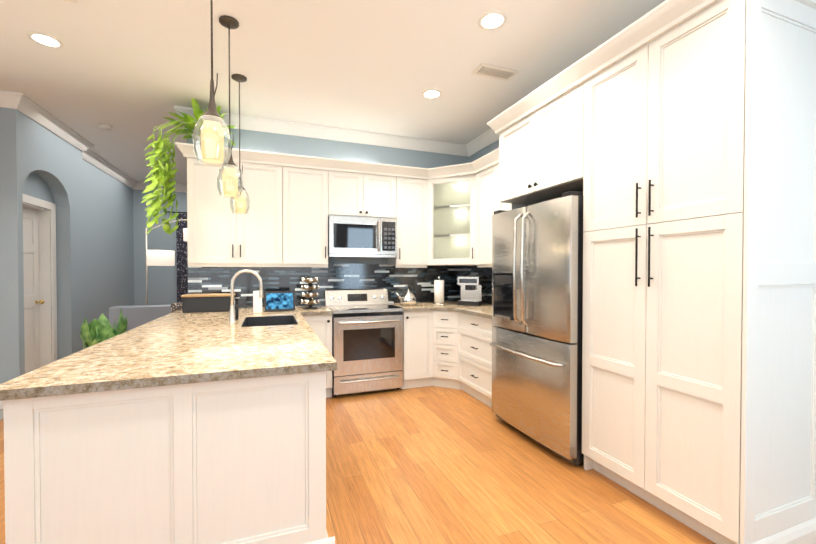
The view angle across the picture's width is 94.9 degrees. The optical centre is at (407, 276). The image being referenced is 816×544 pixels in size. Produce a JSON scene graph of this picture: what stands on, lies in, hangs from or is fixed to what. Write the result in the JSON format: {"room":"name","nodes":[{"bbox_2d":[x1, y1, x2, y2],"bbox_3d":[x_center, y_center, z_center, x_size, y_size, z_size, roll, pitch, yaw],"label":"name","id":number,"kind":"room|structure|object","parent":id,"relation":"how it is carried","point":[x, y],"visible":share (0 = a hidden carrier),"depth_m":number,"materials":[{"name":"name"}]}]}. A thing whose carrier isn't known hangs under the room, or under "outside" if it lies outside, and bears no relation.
{"room":"kitchen","nodes":[
{"label":"kitchen","id":0,"kind":"room"},
{"bbox_2d":[0,107,83,383],"bbox_3d":[-4.171,-0.247,4.187,0.360,3.000,1.350,0,1,-20],"label":"wall","id":1,"kind":"structure","parent":0,"point":[38,161],"depth_m":3.95,"materials":[{"name":"grey paint"}]},
{"bbox_2d":[22,193,57,373],"bbox_3d":[-4.169,0.191,4.066,0.177,2.128,0.916,0,1,-20],"label":"hall door","id":2,"kind":"structure","parent":1,"relation":"attached to","point":[40,287],"depth_m":4.37,"materials":[{"name":"white wood"}]},
{"bbox_2d":[82,159,133,347],"bbox_3d":[-4.848,-0.271,5.957,0.120,3.000,2.440,0,1,-20],"label":"wall","id":3,"kind":"structure","parent":0,"point":[108,247],"depth_m":5.90,"materials":[{"name":"grey paint"}]},
{"bbox_2d":[18,100,139,189],"bbox_3d":[-4.436,-1.700,5.334,0.234,0.124,3.660,0,1,-20],"label":"crown molding","id":4,"kind":"structure","parent":3,"relation":"attached to","point":[39,114],"depth_m":4.64,"materials":[{"name":"white wood"}]},
{"bbox_2d":[133,189,186,305],"bbox_3d":[-2.962,-0.299,8.020,5.090,3.000,0.120,0,1,-20],"label":"wall","id":5,"kind":"structure","parent":0,"point":[162,285],"depth_m":7.24,"materials":[{"name":"grey paint"}]},
{"bbox_2d":[140,182,186,192],"bbox_3d":[-2.869,-1.735,7.921,4.970,0.124,0.095,0,1,-20],"label":"crown molding","id":6,"kind":"structure","parent":5,"relation":"attached to","point":[179,188],"depth_m":7.29,"materials":[{"name":"white wood"}]},
{"bbox_2d":[167,211,187,301],"bbox_3d":[-4.027,-0.058,7.501,1.450,2.432,0.060,0,1,-20],"label":"panel","id":7,"kind":"object","parent":5,"relation":"hanging from","point":[182,266],"visible":0.17,"depth_m":7.35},
{"bbox_2d":[244,317,247,324],"bbox_3d":[-1.316,0.477,3.004,0.005,0.234,0.649,0,1,-20],"label":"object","id":8,"kind":"structure","parent":0,"relation":"attached to","point":[245,318],"depth_m":3.29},
{"bbox_2d":[248,317,291,324],"bbox_3d":[-1.241,0.472,3.375,0.394,0.234,0.005,0,1,-20],"label":"sink","id":9,"kind":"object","parent":0,"relation":"attached to","point":[251,320],"depth_m":3.37,"materials":[{"name":"black metal"}]},
{"bbox_2d":[292,317,295,324],"bbox_3d":[-0.942,0.475,3.143,0.005,0.234,0.649,0,1,-20],"label":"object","id":10,"kind":"structure","parent":0,"relation":"attached to","point":[293,318],"depth_m":3.33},
{"bbox_2d":[187,128,468,307],"bbox_3d":[-0.769,-0.252,4.589,3.360,3.000,0.120,0,1,-20],"label":"wall","id":11,"kind":"structure","parent":0,"point":[280,143],"depth_m":4.50,"materials":[{"name":"paint"}]},
{"bbox_2d":[183,143,290,265],"bbox_3d":[-1.764,-0.704,3.959,0.942,1.140,0.352,0,1,-20],"label":"upper cabinet","id":12,"kind":"object","parent":11,"relation":"attached to","point":[216,236],"depth_m":3.80,"materials":[{"name":"paint"}]},
{"bbox_2d":[141,98,235,234],"bbox_3d":[-2.155,-1.072,3.693,0.840,1.360,0.718,0,1,-20],"label":"pothos plant","id":13,"kind":"object","parent":12,"relation":"on","point":[164,175],"visible":0.81,"depth_m":3.60,"materials":[{"name":"green plant"}]},
{"bbox_2d":[291,154,330,265],"bbox_3d":[-1.185,-0.707,4.173,0.536,1.140,0.352,0,1,-20],"label":"upper cabinet","id":14,"kind":"object","parent":11,"relation":"attached to","point":[310,177],"depth_m":4.04,"materials":[{"name":"paint"}]},
{"bbox_2d":[174,106,463,155],"bbox_3d":[-0.825,-1.688,4.440,3.355,0.124,0.105,0,1,-20],"label":"crown molding","id":15,"kind":"structure","parent":11,"relation":"attached to","point":[253,123],"depth_m":4.41,"materials":[{"name":"white wood"}]},
{"bbox_2d":[188,263,467,307],"bbox_3d":[-0.746,0.087,4.532,3.358,0.496,0.009,0,1,-20],"label":"tile backsplash","id":16,"kind":"structure","parent":11,"relation":"attached to","point":[392,280],"depth_m":4.46,"materials":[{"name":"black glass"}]},
{"bbox_2d":[331,158,394,218],"bbox_3d":[-0.566,-0.982,4.399,0.785,0.595,0.352,0,1,-20],"label":"upper cabinet","id":17,"kind":"object","parent":11,"relation":"attached to","point":[358,189],"depth_m":4.22,"materials":[{"name":"paint"}]},
{"bbox_2d":[328,215,396,258],"bbox_3d":[-0.549,-0.449,4.358,0.775,0.450,0.437,0,1,-20],"label":"microwave","id":18,"kind":"object","parent":17,"relation":"attached to","point":[360,237],"visible":0.98,"depth_m":4.20,"materials":[{"name":"grey metal"}]},
{"bbox_2d":[387,166,434,265],"bbox_3d":[0.023,-0.712,4.595,0.452,1.140,0.400,0,1,-20],"label":"upper cabinet","id":19,"kind":"object","parent":11,"relation":"attached to","point":[410,182],"depth_m":4.44,"materials":[{"name":"paint"}]},
{"bbox_2d":[427,170,470,261],"bbox_3d":[0.509,-0.696,4.392,0.434,0.961,0.434,0,1,-20],"label":"upper cabinet","id":20,"kind":"object","parent":11,"relation":"attached to","point":[442,215],"depth_m":4.40,"materials":[{"name":"paint"}]},
{"bbox_2d":[0,0,664,184],"bbox_3d":[-2.658,-1.771,2.269,8.900,0.100,11.240,0,1,-20],"label":"ceiling","id":21,"kind":"structure","parent":0,"point":[132,73],"depth_m":2.98,"materials":[{"name":"white paint"}]},
{"bbox_2d":[0,90,31,113],"bbox_3d":[-5.372,-1.667,2.953,3.645,0.124,0.095,0,1,-20],"label":"crown molding","id":22,"kind":"structure","parent":21,"relation":"attached to","point":[29,107],"depth_m":3.56,"materials":[{"name":"white wood"}]},
{"bbox_2d":[27,31,63,47],"bbox_3d":[-2.635,-1.722,2.726,0.190,0.010,0.190,0,1,-20],"label":"recessed light","id":23,"kind":"object","parent":21,"relation":"in","point":[44,39],"visible":0.98,"depth_m":2.72,"materials":[{"name":"white"}]},
{"bbox_2d":[98,124,111,129],"bbox_3d":[-3.508,-1.730,4.333,0.130,0.036,0.130,0,1,-20],"label":"smoke detector","id":24,"kind":"object","parent":21,"relation":"attached to","point":[104,126],"visible":1,"depth_m":4.30,"materials":[{"name":"white plastic"}]},
{"bbox_2d":[193,0,230,166],"bbox_3d":[-0.916,-1.123,1.750,0.160,1.180,0.160,0,1,-20],"label":"pendant light","id":25,"kind":"object","parent":21,"relation":"hanging from","point":[211,131],"visible":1,"depth_m":1.73,"materials":[{"name":"yellow glass"}]},
{"bbox_2d":[217,15,242,198],"bbox_3d":[-1.208,-1.134,2.537,0.160,1.180,0.160,0,1,-20],"label":"pendant light","id":26,"kind":"object","parent":21,"relation":"hanging from","point":[230,184],"visible":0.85,"depth_m":2.52,"materials":[{"name":"yellow glass"}]},
{"bbox_2d":[230,74,249,213],"bbox_3d":[-1.466,-1.144,3.263,0.160,1.180,0.160,0,1,-20],"label":"pendant light","id":27,"kind":"object","parent":21,"relation":"hanging from","point":[240,205],"visible":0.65,"depth_m":3.24,"materials":[{"name":"yellow glass"}]},
{"bbox_2d":[422,89,441,98],"bbox_3d":[0.226,-1.733,3.551,0.190,0.010,0.190,0,1,-20],"label":"recessed light","id":28,"kind":"object","parent":21,"relation":"in","point":[432,93],"visible":1,"depth_m":3.54,"materials":[{"name":"white"}]},
{"bbox_2d":[478,10,506,29],"bbox_3d":[0.567,-1.719,2.515,0.190,0.010,0.190,0,1,-20],"label":"recessed light","id":29,"kind":"object","parent":21,"relation":"in","point":[493,20],"visible":1,"depth_m":2.51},
{"bbox_2d":[471,63,517,80],"bbox_3d":[0.733,-1.727,3.163,0.360,0.012,0.160,0,1,-20],"label":"ceiling vent","id":30,"kind":"object","parent":21,"relation":"in","point":[493,71],"visible":1,"depth_m":3.15,"materials":[{"name":"grey metal"}]},
{"bbox_2d":[0,386,715,543],"bbox_3d":[-2.658,1.329,2.311,8.900,0.100,11.240,0,1,-20],"label":"floor","id":31,"kind":"structure","parent":0,"point":[430,465],"depth_m":2.30,"materials":[{"name":"brown wood"}]},
{"bbox_2d":[0,409,3,420],"bbox_3d":[-4.214,1.262,3.099,1.330,0.012,0.560,0,1,-20],"label":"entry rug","id":32,"kind":"object","parent":31,"relation":"on","point":[1,415],"depth_m":3.38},
{"bbox_2d":[80,308,127,348],"bbox_3d":[-2.763,0.768,3.420,0.345,0.990,0.436,0,1,-20],"label":"floor plant","id":33,"kind":"object","parent":31,"relation":"on","point":[95,331],"visible":0.17,"depth_m":3.40,"materials":[{"name":"green plant"}]},
{"bbox_2d":[109,305,170,330],"bbox_3d":[-2.634,0.791,5.075,2.030,0.900,0.920,0,1,-20],"label":"sofa","id":34,"kind":"object","parent":31,"relation":"on","point":[138,315],"visible":0.02,"depth_m":4.39,"materials":[{"name":"grey fabric"}]},
{"bbox_2d":[145,219,186,304],"bbox_3d":[-3.500,0.189,5.535,0.930,2.092,0.340,0,1,-20],"label":"floor lamp","id":35,"kind":"object","parent":31,"relation":"on","point":[154,257],"visible":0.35,"depth_m":5.40,"materials":[{"name":"silver metal"}]},
{"bbox_2d":[3,373,331,543],"bbox_3d":[-0.976,0.849,1.736,1.102,0.876,0.517,0,1,-20],"label":"base cabinet","id":36,"kind":"object","parent":31,"relation":"on","point":[178,427],"depth_m":1.48,"materials":[{"name":"paint"}]},
{"bbox_2d":[0,307,335,400],"bbox_3d":[-1.358,0.379,2.784,1.175,0.036,2.848,0,1,-20],"label":"countertop","id":37,"kind":"structure","parent":36,"relation":"on","point":[178,348],"depth_m":1.72,"materials":[{"name":"beige stone"}]},
{"bbox_2d":[181,293,235,312],"bbox_3d":[-2.005,0.260,3.786,0.460,0.172,0.240,0,1,-20],"label":"bread box","id":38,"kind":"object","parent":37,"relation":"on","point":[210,302],"visible":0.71,"depth_m":3.68,"materials":[{"name":"black plastic"}]},
{"bbox_2d":[234,297,239,319],"bbox_3d":[-1.435,0.263,3.112,0.070,0.184,0.058,0,1,-20],"label":"soap dispenser","id":39,"kind":"object","parent":37,"relation":"on","point":[236,312],"visible":0.4,"depth_m":3.10,"materials":[{"name":"black plastic"}]},
{"bbox_2d":[253,291,261,312],"bbox_3d":[-1.466,0.242,3.655,0.080,0.210,0.080,0,1,-20],"label":"paper towel","id":40,"kind":"object","parent":37,"relation":"on","point":[257,304],"visible":0.81,"depth_m":3.62,"materials":[{"name":"paper"}]},
{"bbox_2d":[264,291,294,311],"bbox_3d":[-1.296,0.245,3.787,0.290,0.202,0.090,0,1,-20],"label":"photo frame","id":41,"kind":"object","parent":37,"relation":"on","point":[279,300],"visible":0.98,"depth_m":3.76,"materials":[{"name":"black plastic"}]},
{"bbox_2d":[171,302,182,312],"bbox_3d":[-2.332,0.766,4.376,0.650,0.970,0.500,0,1,-20],"label":"patterned chair","id":42,"kind":"object","parent":31,"relation":"on","point":[175,306],"visible":0.02,"depth_m":4.04,"materials":[{"name":"multicoloured fabric"}]},
{"bbox_2d":[298,309,332,397],"bbox_3d":[-1.068,0.817,4.077,0.392,0.876,0.638,0,1,-20],"label":"base cabinet","id":43,"kind":"object","parent":31,"relation":"on","point":[322,326],"depth_m":3.83,"materials":[{"name":"paint"}]},
{"bbox_2d":[295,305,332,316],"bbox_3d":[-1.033,0.361,4.072,0.328,0.036,0.660,0,1,-20],"label":"countertop","id":44,"kind":"structure","parent":43,"relation":"on","point":[322,311],"depth_m":3.80,"materials":[{"name":"beige stone"}]},
{"bbox_2d":[301,276,319,308],"bbox_3d":[-1.054,0.167,4.041,0.201,0.350,0.201,0,1,-20],"label":"spice rack","id":45,"kind":"object","parent":44,"relation":"on","point":[310,295],"visible":1,"depth_m":4.00,"materials":[{"name":"silver plastic"}]},
{"bbox_2d":[324,289,403,396],"bbox_3d":[-0.508,0.703,4.242,0.764,1.100,0.713,0,1,-20],"label":"range","id":46,"kind":"object","parent":31,"relation":"on","point":[367,339],"visible":0.94,"depth_m":3.98,"materials":[{"name":"grey metal"}]},
{"bbox_2d":[401,313,426,388],"bbox_3d":[0.016,0.812,4.467,0.363,0.876,0.658,0,1,-20],"label":"base cabinet","id":47,"kind":"object","parent":31,"relation":"on","point":[414,328],"depth_m":4.18,"materials":[{"name":"paint"}]},
{"bbox_2d":[427,321,454,388],"bbox_3d":[0.561,0.810,4.578,0.861,0.876,0.829,0,1,-20],"label":"base cabinet","id":48,"kind":"object","parent":31,"relation":"on","point":[446,345],"depth_m":4.22,"materials":[{"name":"paint"}]},
{"bbox_2d":[455,321,494,407],"bbox_3d":[0.950,0.820,3.862,0.629,0.876,0.785,0,1,-20],"label":"base cabinet","id":49,"kind":"object","parent":31,"relation":"on","point":[473,351],"depth_m":3.81,"materials":[{"name":"paint"}]},
{"bbox_2d":[394,301,491,320],"bbox_3d":[0.556,0.360,4.151,1.163,0.036,1.614,0,1,-20],"label":"countertop","id":50,"kind":"structure","parent":49,"relation":"on","point":[450,311],"depth_m":4.17,"materials":[{"name":"beige stone"}]},
{"bbox_2d":[396,285,415,305],"bbox_3d":[-0.025,0.216,4.455,0.252,0.242,0.190,0,1,-20],"label":"kettle","id":51,"kind":"object","parent":50,"relation":"on","point":[407,298],"visible":1,"depth_m":4.40,"materials":[{"name":"silver metal"}]},
{"bbox_2d":[433,276,444,304],"bbox_3d":[0.383,0.162,4.594,0.150,0.345,0.150,0,1,-20],"label":"paper towel","id":52,"kind":"object","parent":50,"relation":"on","point":[439,292],"visible":1,"depth_m":4.54,"materials":[{"name":"white paper"}]},
{"bbox_2d":[458,275,487,305],"bbox_3d":[0.786,0.160,4.540,0.260,0.352,0.342,0,1,30],"label":"coffee machine","id":53,"kind":"object","parent":50,"relation":"on","point":[474,290],"visible":1,"depth_m":4.45,"materials":[{"name":"silver metal"}]},
{"bbox_2d":[489,191,583,464],"bbox_3d":[1.187,0.348,2.994,0.780,1.842,0.925,0,1,-20],"label":"fridge","id":54,"kind":"object","parent":31,"relation":"on","point":[537,288],"visible":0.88,"depth_m":2.70,"materials":[{"name":"grey metal"}]},
{"bbox_2d":[579,0,815,543],"bbox_3d":[1.595,-0.049,2.146,0.618,2.660,0.908,0,1,-20],"label":"tall cabinet","id":55,"kind":"object","parent":31,"relation":"on","point":[674,141],"depth_m":1.80,"materials":[{"name":"paint"}]},
{"bbox_2d":[469,140,498,162],"bbox_3d":[1.384,-0.241,3.786,0.120,3.000,11.080,0,1,-20],"label":"wall","id":56,"kind":"structure","parent":0,"point":[485,151],"depth_m":4.72,"materials":[{"name":"paint"}]},
{"bbox_2d":[468,266,491,303],"bbox_3d":[1.109,0.089,4.345,0.009,0.496,1.590,0,1,-20],"label":"tile backsplash","id":57,"kind":"structure","parent":56,"relation":"attached to","point":[472,270],"depth_m":4.68,"materials":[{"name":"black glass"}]},
{"bbox_2d":[464,128,498,156],"bbox_3d":[1.953,-1.653,1.920,0.095,0.124,6.740,0,1,-20],"label":"crown molding","id":58,"kind":"structure","parent":56,"relation":"attached to","point":[489,137],"depth_m":4.70,"materials":[{"name":"white wood"}]},
{"bbox_2d":[467,158,509,265],"bbox_3d":[1.054,-0.653,3.937,0.385,1.040,0.913,0,1,-20],"label":"upper cabinet","id":59,"kind":"object","parent":56,"relation":"attached to","point":[485,180],"depth_m":4.10,"materials":[{"name":"paint"}]},
{"bbox_2d":[495,64,578,207],"bbox_3d":[1.271,-1.026,3.009,0.618,0.730,0.960,0,1,-20],"label":"upper cabinet","id":60,"kind":"object","parent":56,"relation":"attached to","point":[539,137],"depth_m":2.84,"materials":[{"name":"paint"}]}
]}

